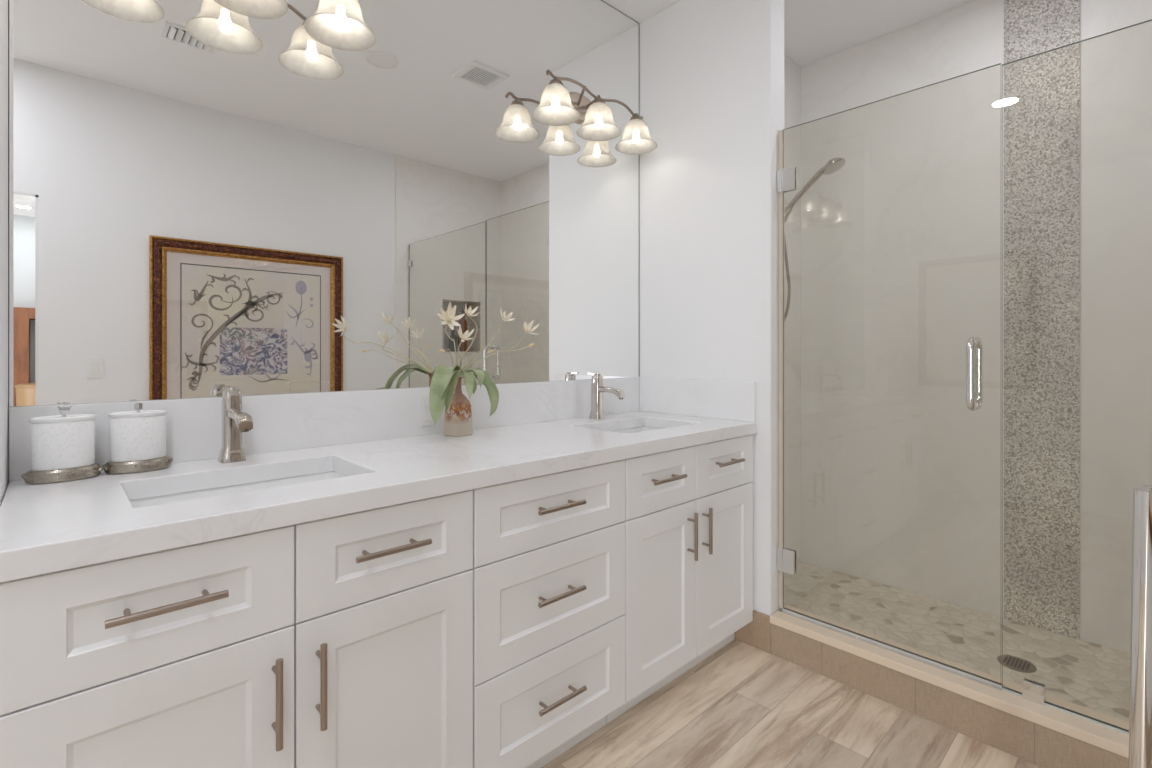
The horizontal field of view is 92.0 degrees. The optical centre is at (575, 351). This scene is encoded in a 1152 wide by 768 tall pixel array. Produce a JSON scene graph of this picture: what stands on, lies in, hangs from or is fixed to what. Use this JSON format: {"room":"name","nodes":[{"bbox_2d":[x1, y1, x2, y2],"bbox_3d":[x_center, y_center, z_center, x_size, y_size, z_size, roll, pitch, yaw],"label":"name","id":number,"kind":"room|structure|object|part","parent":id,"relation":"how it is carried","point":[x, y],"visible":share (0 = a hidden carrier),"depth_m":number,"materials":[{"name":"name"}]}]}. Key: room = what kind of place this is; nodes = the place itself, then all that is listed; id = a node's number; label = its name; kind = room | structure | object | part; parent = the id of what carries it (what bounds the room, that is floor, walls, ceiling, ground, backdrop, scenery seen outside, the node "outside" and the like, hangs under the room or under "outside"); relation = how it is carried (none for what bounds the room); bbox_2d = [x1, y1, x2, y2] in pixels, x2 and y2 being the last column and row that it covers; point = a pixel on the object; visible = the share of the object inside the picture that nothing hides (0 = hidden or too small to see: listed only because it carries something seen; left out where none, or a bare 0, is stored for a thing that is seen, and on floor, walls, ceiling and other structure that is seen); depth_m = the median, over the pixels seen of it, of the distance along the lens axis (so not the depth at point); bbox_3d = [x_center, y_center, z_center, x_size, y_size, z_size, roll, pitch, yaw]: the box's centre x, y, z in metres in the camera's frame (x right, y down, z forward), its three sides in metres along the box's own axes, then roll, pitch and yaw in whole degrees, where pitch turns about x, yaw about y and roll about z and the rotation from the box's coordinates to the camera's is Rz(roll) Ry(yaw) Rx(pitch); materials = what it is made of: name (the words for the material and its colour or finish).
{"room":"bathroom","nodes":[
{"label":"bathroom","id":0,"kind":"room"},
{"bbox_2d":[0,0,7,506],"bbox_3d":[-1.203,-0.199,1.089,0.117,2.743,0.235,0,0,-43],"label":"wall","id":1,"kind":"structure","parent":0,"point":[3,3],"depth_m":1.10,"materials":[{"name":"paint"}]},
{"bbox_2d":[8,377,628,483],"bbox_3d":[-1.014,-0.199,1.510,3.490,2.743,0.120,0,0,-43],"label":"wall","id":2,"kind":"structure","parent":0,"point":[627,377],"depth_m":1.22,"materials":[{"name":"paint"}]},
{"bbox_2d":[8,0,638,406],"bbox_3d":[-0.469,-0.725,1.935,2.111,1.689,0.006,0,0,-43],"label":"wall mirror","id":3,"kind":"object","parent":2,"relation":"attached to","point":[205,197],"visible":0.97,"depth_m":1.63,"materials":[{"name":"silver mirror"}]},
{"bbox_2d":[214,0,287,18],"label":"vanity light","id":4,"kind":"object","parent":3,"relation":"attached to","point":[261,9],"depth_m":1.48,"materials":[{"name":"beige glass"}]},
{"bbox_3d":[-0.839,-0.960,1.417,0.187,0.111,0.187,0,0,-43],"label":"lamp shade","id":5,"kind":"part","parent":4,"relation":"part of","materials":[{"name":"white glass"}]},
{"bbox_2d":[304,0,375,50],"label":"vanity light","id":6,"kind":"object","parent":3,"relation":"attached to","point":[339,24],"depth_m":1.60,"materials":[{"name":"beige glass"}]},
{"bbox_3d":[-0.668,-0.960,1.577,0.187,0.111,0.187,0,0,-43],"label":"lamp shade","id":7,"kind":"part","parent":6,"relation":"part of","materials":[{"name":"white glass"}]},
{"bbox_3d":[-0.668,-0.952,1.577,0.033,0.055,0.033,0,0,-43],"label":"bulb","id":8,"kind":"part","parent":6,"relation":"part of","materials":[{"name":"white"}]},
{"bbox_2d":[532,70,657,154],"bbox_3d":[0.084,-1.004,2.303,0.657,0.200,0.215,0,0,-43],"label":"vanity light","id":9,"kind":"object","parent":3,"relation":"attached to","point":[558,106],"visible":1,"depth_m":2.27,"materials":[{"name":"beige glass"}]},
{"bbox_3d":[-0.077,-0.960,2.132,0.187,0.111,0.187,0,0,-43],"label":"lamp shade","id":10,"kind":"part","parent":9,"relation":"part of","materials":[{"name":"white glass"}]},
{"bbox_3d":[-0.077,-0.952,2.132,0.033,0.055,0.033,0,0,-43],"label":"bulb","id":11,"kind":"part","parent":9,"relation":"part of","materials":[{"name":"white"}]},
{"bbox_3d":[0.093,-1.054,2.292,0.578,0.042,0.021,0,0,-44],"label":"arm","id":12,"kind":"part","parent":9,"relation":"part of","materials":[{"name":"brown metal"}]},
{"bbox_3d":[0.094,-0.960,2.293,0.187,0.111,0.187,0,0,-43],"label":"lamp shade","id":13,"kind":"part","parent":9,"relation":"part of","materials":[{"name":"white glass"}]},
{"bbox_3d":[0.266,-0.960,2.454,0.187,0.111,0.187,0,0,-43],"label":"lamp shade","id":14,"kind":"part","parent":9,"relation":"part of","materials":[{"name":"white glass"}]},
{"bbox_2d":[9,377,639,480],"bbox_3d":[-0.468,0.200,1.925,2.095,0.160,0.018,0,0,-43],"label":"backsplash","id":15,"kind":"structure","parent":2,"relation":"attached to","point":[281,422],"depth_m":1.65,"materials":[{"name":"white stone"}]},
{"bbox_2d":[421,395,434,425],"bbox_3d":[-0.499,0.197,1.878,0.052,0.104,0.008,0,0,-43],"label":"wall outlet","id":16,"kind":"object","parent":15,"relation":"attached to","point":[426,418],"visible":0.72,"depth_m":1.87,"materials":[{"name":"white plastic"}]},
{"bbox_2d":[425,400,432,420],"bbox_3d":[-0.497,0.197,1.877,0.028,0.072,0.004,0,0,-43],"label":"socket","id":17,"kind":"object","parent":16,"relation":"attached to","point":[428,417],"depth_m":1.87,"materials":[{"name":"white plastic"}]},
{"bbox_2d":[639,0,783,636],"bbox_3d":[0.531,-0.199,2.499,0.115,2.743,0.793,0,0,-43],"label":"wall","id":18,"kind":"structure","parent":0,"point":[711,72],"depth_m":2.34,"materials":[{"name":"paint"}]},
{"bbox_2d":[640,377,755,421],"bbox_3d":[0.510,0.200,2.425,0.016,0.160,0.592,0,0,-43],"label":"side splash","id":19,"kind":"object","parent":18,"relation":"attached to","point":[716,399],"visible":1,"depth_m":2.39,"materials":[{"name":"white stone"}]},
{"bbox_2d":[735,610,770,653],"bbox_3d":[0.707,1.102,2.219,0.012,0.142,0.156,0,0,-43],"label":"baseboard","id":20,"kind":"structure","parent":18,"relation":"attached to","point":[757,633],"depth_m":2.20,"materials":[{"name":"tile"}]},
{"bbox_2d":[777,63,1001,687],"bbox_3d":[1.051,0.071,1.949,0.130,1.897,0.714,0,0,-43],"label":"shower door","id":21,"kind":"structure","parent":18,"relation":"attached to","point":[786,177],"depth_m":2.18,"materials":[{"name":"clear glass"}]},
{"bbox_3d":[1.247,0.068,1.740,0.130,0.229,0.020,0,0,-43],"label":"pull handle","id":22,"kind":"part","parent":21,"relation":"part of","materials":[{"name":"silver metal"}]},
{"bbox_2d":[770,605,1128,767],"bbox_3d":[1.425,1.098,1.546,0.142,0.150,1.820,0,0,-43],"label":"shower curb","id":23,"kind":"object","parent":18,"relation":"attached to","point":[1042,736],"depth_m":1.72,"materials":[{"name":"tile"}]},
{"bbox_2d":[777,608,1001,690],"bbox_3d":[1.052,1.021,1.948,0.036,0.004,0.711,0,0,-43],"label":"shower threshold","id":24,"kind":"object","parent":23,"relation":"on","point":[780,609],"visible":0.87,"depth_m":1.89,"materials":[{"name":"beige stone"}]},
{"bbox_2d":[1002,19,1151,734],"bbox_3d":[1.672,0.076,1.287,0.028,1.894,1.102,0,0,-43],"label":"glass screen","id":25,"kind":"object","parent":23,"relation":"on","point":[1032,690],"visible":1,"depth_m":1.63,"materials":[{"name":"clear glass"}]},
{"bbox_2d":[603,0,974,66],"bbox_3d":[1.360,-1.610,-1.361,6.120,0.080,7.555,0,0,-43],"label":"ceiling","id":26,"kind":"structure","parent":0,"point":[814,30],"depth_m":2.62,"materials":[{"name":"paint"}]},
{"bbox_2d":[784,54,800,562],"bbox_3d":[0.890,-0.199,2.818,0.845,2.743,0.120,0,0,-43],"label":"wall","id":27,"kind":"structure","parent":0,"point":[792,71],"depth_m":3.00,"materials":[{"name":"stone"}]},
{"bbox_2d":[784,157,845,321],"bbox_3d":[1.019,-0.462,2.567,0.100,0.776,0.427,0,0,-43],"label":"shower","id":28,"kind":"object","parent":27,"relation":"attached to","point":[833,165],"visible":0.54,"depth_m":2.54,"materials":[{"name":"silver metal"}]},
{"bbox_3d":[0.939,-0.645,2.653,0.060,0.072,0.191,0,0,-43],"label":"wall arm","id":29,"kind":"part","parent":28,"relation":"part of","materials":[{"name":"silver metal"}]},
{"bbox_3d":[1.039,-0.712,2.546,0.029,0.231,0.223,0,0,-43],"label":"handle","id":30,"kind":"part","parent":28,"relation":"part of","materials":[{"name":"silver metal"}]},
{"bbox_2d":[541,561,1129,767],"bbox_3d":[0.271,1.193,0.916,4.550,0.080,2.745,0,0,-43],"label":"floor","id":31,"kind":"structure","parent":0,"point":[744,705],"depth_m":1.87,"materials":[{"name":"brown wood"}]},
{"bbox_2d":[0,490,472,767],"bbox_3d":[-0.716,0.749,1.249,0.785,0.848,0.622,0,0,-43],"label":"vanity cabinet","id":32,"kind":"object","parent":31,"relation":"on","point":[343,641],"visible":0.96,"depth_m":1.00,"materials":[{"name":"paint"}]},
{"bbox_3d":[-0.680,0.421,0.924,0.390,0.186,0.020,0,0,-43],"label":"drawer","id":33,"kind":"part","parent":32,"relation":"part of","materials":[{"name":"paint"}]},
{"bbox_3d":[-0.680,0.793,0.924,0.390,0.551,0.020,0,0,-43],"label":"door","id":34,"kind":"part","parent":32,"relation":"part of","materials":[{"name":"paint"}]},
{"bbox_3d":[-0.660,0.411,0.902,0.160,0.012,0.040,0,0,-43],"label":"handle","id":35,"kind":"part","parent":32,"relation":"part of","materials":[{"name":"silver metal"}]},
{"bbox_3d":[-0.544,0.635,1.011,0.012,0.160,0.040,0,0,-43],"label":"handle","id":36,"kind":"part","parent":32,"relation":"part of","materials":[{"name":"silver metal"}]},
{"bbox_3d":[-0.487,0.635,1.064,0.012,0.160,0.040,0,0,-43],"label":"handle","id":37,"kind":"part","parent":32,"relation":"part of","materials":[{"name":"silver metal"}]},
{"bbox_2d":[0,411,756,582],"bbox_3d":[-0.260,0.302,1.712,2.107,0.044,0.614,0,0,-43],"label":"countertop","id":38,"kind":"structure","parent":32,"relation":"on","point":[53,527],"depth_m":1.22,"materials":[{"name":"white stone"}]},
{"bbox_2d":[21,406,103,483],"bbox_3d":[-1.125,0.199,1.221,0.133,0.161,0.077,0,0,-45],"label":"canister","id":39,"kind":"object","parent":38,"relation":"on","point":[62,446],"visible":1,"depth_m":1.20,"materials":[{"name":"white ceramic"}]},
{"bbox_2d":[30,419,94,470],"bbox_3d":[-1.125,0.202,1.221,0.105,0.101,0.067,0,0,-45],"label":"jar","id":40,"kind":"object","parent":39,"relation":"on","point":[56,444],"depth_m":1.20,"materials":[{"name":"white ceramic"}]},
{"bbox_3d":[-1.125,0.146,1.221,0.109,0.010,0.070,0,0,-45],"label":"lid","id":41,"kind":"part","parent":39,"relation":"part of","materials":[{"name":"white ceramic"}]},
{"bbox_3d":[-1.124,0.131,1.222,0.024,0.025,0.020,0,0,-45],"label":"knob","id":42,"kind":"part","parent":39,"relation":"part of","materials":[{"name":"silver metal"}]},
{"bbox_2d":[103,403,172,474],"bbox_3d":[-1.035,0.200,1.315,0.133,0.160,0.077,0,0,-41],"label":"canister","id":43,"kind":"object","parent":38,"relation":"on","point":[137,438],"visible":1,"depth_m":1.29,"materials":[{"name":"white ceramic"}]},
{"bbox_3d":[-1.035,0.146,1.315,0.109,0.010,0.070,0,0,-41],"label":"lid","id":44,"kind":"part","parent":43,"relation":"part of","materials":[{"name":"white ceramic"}]},
{"bbox_2d":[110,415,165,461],"bbox_3d":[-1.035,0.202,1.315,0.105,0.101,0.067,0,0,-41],"label":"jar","id":45,"kind":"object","parent":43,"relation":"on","point":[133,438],"depth_m":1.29,"materials":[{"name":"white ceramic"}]},
{"bbox_3d":[-1.035,0.132,1.315,0.016,0.024,0.016,0,0,-19],"label":"knob","id":46,"kind":"part","parent":43,"relation":"part of","materials":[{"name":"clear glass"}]},
{"bbox_2d":[218,386,252,462],"bbox_3d":[-0.853,0.185,1.396,0.057,0.190,0.192,0,0,-43],"label":"faucet","id":47,"kind":"object","parent":38,"relation":"on","point":[235,421],"visible":1,"depth_m":1.41,"materials":[{"name":"silver metal"}]},
{"bbox_3d":[-0.896,0.095,1.443,0.031,0.010,0.066,0,0,-43],"label":"lever","id":48,"kind":"part","parent":47,"relation":"part of","materials":[{"name":"silver metal"}]},
{"bbox_3d":[-0.831,0.166,1.373,0.033,0.045,0.126,0,0,-43],"label":"spout","id":49,"kind":"part","parent":47,"relation":"part of","materials":[{"name":"silver metal"}]},
{"bbox_2d":[130,471,345,507],"bbox_3d":[-0.724,0.391,1.251,0.495,0.133,0.328,0,0,-43],"label":"sink","id":50,"kind":"object","parent":38,"relation":"in","point":[138,503],"visible":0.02,"depth_m":1.34,"materials":[{"name":"white ceramic"}]},
{"bbox_2d":[444,377,472,436],"bbox_3d":[-0.397,0.180,1.877,0.073,0.200,0.073,0,0,35],"label":"vase","id":51,"kind":"object","parent":38,"relation":"on","point":[458,418],"visible":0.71,"depth_m":1.85,"materials":[{"name":"glass"}]},
{"bbox_2d":[429,302,538,424],"bbox_3d":[-0.333,0.041,1.717,0.368,0.378,0.330,0,0,-43],"label":"orchid plant","id":52,"kind":"object","parent":51,"relation":"in","point":[444,380],"visible":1,"depth_m":1.74,"materials":[{"name":"green plant"}]},
{"bbox_3d":[-0.343,-0.098,1.510,0.070,0.076,0.043,0,0,-43],"label":"flower","id":53,"kind":"part","parent":52,"relation":"part of","materials":[{"name":"beige plant"}]},
{"bbox_3d":[-0.370,-0.004,1.702,0.016,0.168,0.354,0,0,-6],"label":"stem","id":54,"kind":"part","parent":52,"relation":"part of","materials":[{"name":"plant"}]},
{"bbox_3d":[-0.368,0.020,1.777,0.016,0.119,0.207,0,0,-12],"label":"stem","id":55,"kind":"part","parent":52,"relation":"part of","materials":[{"name":"plant"}]},
{"bbox_3d":[-0.336,-0.057,1.678,0.056,0.054,0.047,0,0,-43],"label":"flower","id":56,"kind":"part","parent":52,"relation":"part of","materials":[{"name":"beige plant"}]},
{"bbox_3d":[-0.346,-0.017,1.788,0.035,0.192,0.202,0,0,-20],"label":"stem","id":57,"kind":"part","parent":52,"relation":"part of","materials":[{"name":"plant"}]},
{"bbox_3d":[-0.317,-0.128,1.685,0.050,0.041,0.045,0,0,-25],"label":"flower","id":58,"kind":"part","parent":52,"relation":"part of","materials":[{"name":"beige plant"}]},
{"bbox_3d":[-0.315,-0.010,1.797,0.227,0.179,0.019,0,0,41],"label":"stem","id":59,"kind":"part","parent":52,"relation":"part of","materials":[{"name":"plant"}]},
{"bbox_3d":[-0.277,0.030,1.811,0.271,0.100,0.031,0,0,23],"label":"stem","id":60,"kind":"part","parent":52,"relation":"part of","materials":[{"name":"plant"}]},
{"bbox_3d":[-0.214,-0.117,1.726,0.054,0.043,0.055,0,0,-43],"label":"flower","id":61,"kind":"part","parent":52,"relation":"part of","materials":[{"name":"beige plant"}]},
{"bbox_3d":[-0.146,-0.078,1.741,0.060,0.046,0.048,0,0,-43],"label":"flower","id":62,"kind":"part","parent":52,"relation":"part of","materials":[{"name":"beige plant"}]},
{"bbox_2d":[588,373,624,418],"bbox_3d":[0.122,0.185,2.307,0.057,0.190,0.192,0,0,-43],"label":"faucet","id":63,"kind":"object","parent":38,"relation":"on","point":[597,388],"visible":1,"depth_m":2.32,"materials":[{"name":"silver metal"}]},
{"bbox_3d":[0.144,0.166,2.283,0.033,0.045,0.126,0,0,-43],"label":"spout","id":64,"kind":"part","parent":63,"relation":"part of","materials":[{"name":"silver metal"}]},
{"bbox_2d":[610,427,658,433],"bbox_3d":[0.236,0.391,2.156,0.483,0.133,0.332,0,0,-43],"label":"sink","id":65,"kind":"object","parent":38,"relation":"in","point":[639,429],"visible":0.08,"depth_m":2.37,"materials":[{"name":"white ceramic"}]},
{"bbox_3d":[-0.393,0.793,1.193,0.391,0.551,0.020,0,0,-43],"label":"door","id":66,"kind":"part","parent":32,"relation":"part of","materials":[{"name":"paint"}]},
{"bbox_3d":[-0.393,0.421,1.193,0.391,0.186,0.020,0,0,-43],"label":"drawer","id":67,"kind":"part","parent":32,"relation":"part of","materials":[{"name":"paint"}]},
{"bbox_3d":[-0.383,0.411,1.162,0.160,0.012,0.040,0,0,-43],"label":"handle","id":68,"kind":"part","parent":32,"relation":"part of","materials":[{"name":"silver metal"}]},
{"bbox_2d":[472,460,624,767],"bbox_3d":[-0.231,0.749,1.705,0.538,0.848,0.622,0,0,-43],"label":"vanity cabinet","id":69,"kind":"object","parent":31,"relation":"on","point":[548,569],"visible":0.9,"depth_m":1.48,"materials":[{"name":"paint"}]},
{"bbox_3d":[-0.051,0.657,1.514,0.537,0.279,0.020,0,0,-43],"label":"drawer","id":70,"kind":"part","parent":69,"relation":"part of","materials":[{"name":"paint"}]},
{"bbox_3d":[-0.051,0.421,1.514,0.537,0.186,0.020,0,0,-43],"label":"drawer","id":71,"kind":"part","parent":69,"relation":"part of","materials":[{"name":"paint"}]},
{"bbox_3d":[-0.051,0.934,1.514,0.537,0.269,0.020,0,0,-43],"label":"drawer","id":72,"kind":"part","parent":69,"relation":"part of","materials":[{"name":"paint"}]},
{"bbox_3d":[-0.043,0.646,1.481,0.160,0.012,0.040,0,0,-43],"label":"handle","id":73,"kind":"part","parent":69,"relation":"part of","materials":[{"name":"silver metal"}]},
{"bbox_3d":[-0.043,0.411,1.481,0.160,0.012,0.040,0,0,-43],"label":"handle","id":74,"kind":"part","parent":69,"relation":"part of","materials":[{"name":"silver metal"}]},
{"bbox_3d":[-0.042,0.923,1.482,0.160,0.012,0.040,0,0,-43],"label":"handle","id":75,"kind":"part","parent":69,"relation":"part of","materials":[{"name":"silver metal"}]},
{"bbox_2d":[606,434,752,722],"bbox_3d":[0.243,0.749,2.150,0.753,0.848,0.622,0,0,-43],"label":"vanity cabinet","id":76,"kind":"object","parent":31,"relation":"on","point":[688,521],"visible":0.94,"depth_m":1.90,"materials":[{"name":"paint"}]},
{"bbox_3d":[0.282,0.421,1.827,0.367,0.186,0.020,0,0,-43],"label":"drawer","id":77,"kind":"part","parent":76,"relation":"part of","materials":[{"name":"paint"}]},
{"bbox_3d":[0.282,0.793,1.827,0.367,0.551,0.020,0,0,-43],"label":"door","id":78,"kind":"part","parent":76,"relation":"part of","materials":[{"name":"paint"}]},
{"bbox_3d":[0.297,0.411,1.801,0.160,0.012,0.040,0,0,-43],"label":"handle","id":79,"kind":"part","parent":76,"relation":"part of","materials":[{"name":"silver metal"}]},
{"bbox_3d":[0.398,0.627,1.896,0.012,0.160,0.040,0,0,-43],"label":"handle","id":80,"kind":"part","parent":76,"relation":"part of","materials":[{"name":"silver metal"}]},
{"bbox_3d":[0.462,0.627,1.956,0.012,0.160,0.040,0,0,-43],"label":"handle","id":81,"kind":"part","parent":76,"relation":"part of","materials":[{"name":"silver metal"}]},
{"bbox_3d":[0.557,0.421,2.085,0.382,0.186,0.020,0,0,-43],"label":"drawer","id":82,"kind":"part","parent":76,"relation":"part of","materials":[{"name":"paint"}]},
{"bbox_3d":[0.557,0.793,2.085,0.382,0.551,0.020,0,0,-43],"label":"door","id":83,"kind":"part","parent":76,"relation":"part of","materials":[{"name":"paint"}]},
{"bbox_3d":[0.565,0.407,2.053,0.160,0.012,0.040,0,0,-43],"label":"handle","id":84,"kind":"part","parent":76,"relation":"part of","materials":[{"name":"silver metal"}]},
{"bbox_2d":[997,655,1036,672],"bbox_3d":[1.627,1.151,2.053,0.114,0.005,0.114,0,0,-43],"label":"shower drain","id":85,"kind":"object","parent":31,"relation":"on","point":[1015,663],"visible":0.99,"depth_m":2.04,"materials":[{"name":"silver metal"}]},
{"bbox_2d":[1128,485,1151,767],"bbox_3d":[1.192,0.706,0.987,0.420,0.935,0.280,0,0,3],"label":"towel stand","id":86,"kind":"object","parent":31,"relation":"on","point":[1140,706],"visible":1,"depth_m":0.99,"materials":[{"name":"silver metal"}]},
{"bbox_3d":[1.200,0.248,0.987,0.360,0.020,0.020,0,0,3],"label":"rail","id":87,"kind":"part","parent":86,"relation":"part of","materials":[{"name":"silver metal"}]},
{"bbox_2d":[801,0,1151,652],"bbox_3d":[2.020,-0.199,2.319,0.120,2.743,2.395,0,0,-43],"label":"wall","id":88,"kind":"structure","parent":0,"point":[901,244],"depth_m":2.56,"materials":[{"name":"stone"}]},
{"bbox_2d":[1004,0,1079,639],"bbox_3d":[1.935,-0.208,2.316,0.008,2.723,0.244,0,0,-43],"label":"accent tile strip","id":89,"kind":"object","parent":88,"relation":"attached to","point":[1042,91],"depth_m":2.31,"materials":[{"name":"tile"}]}
]}

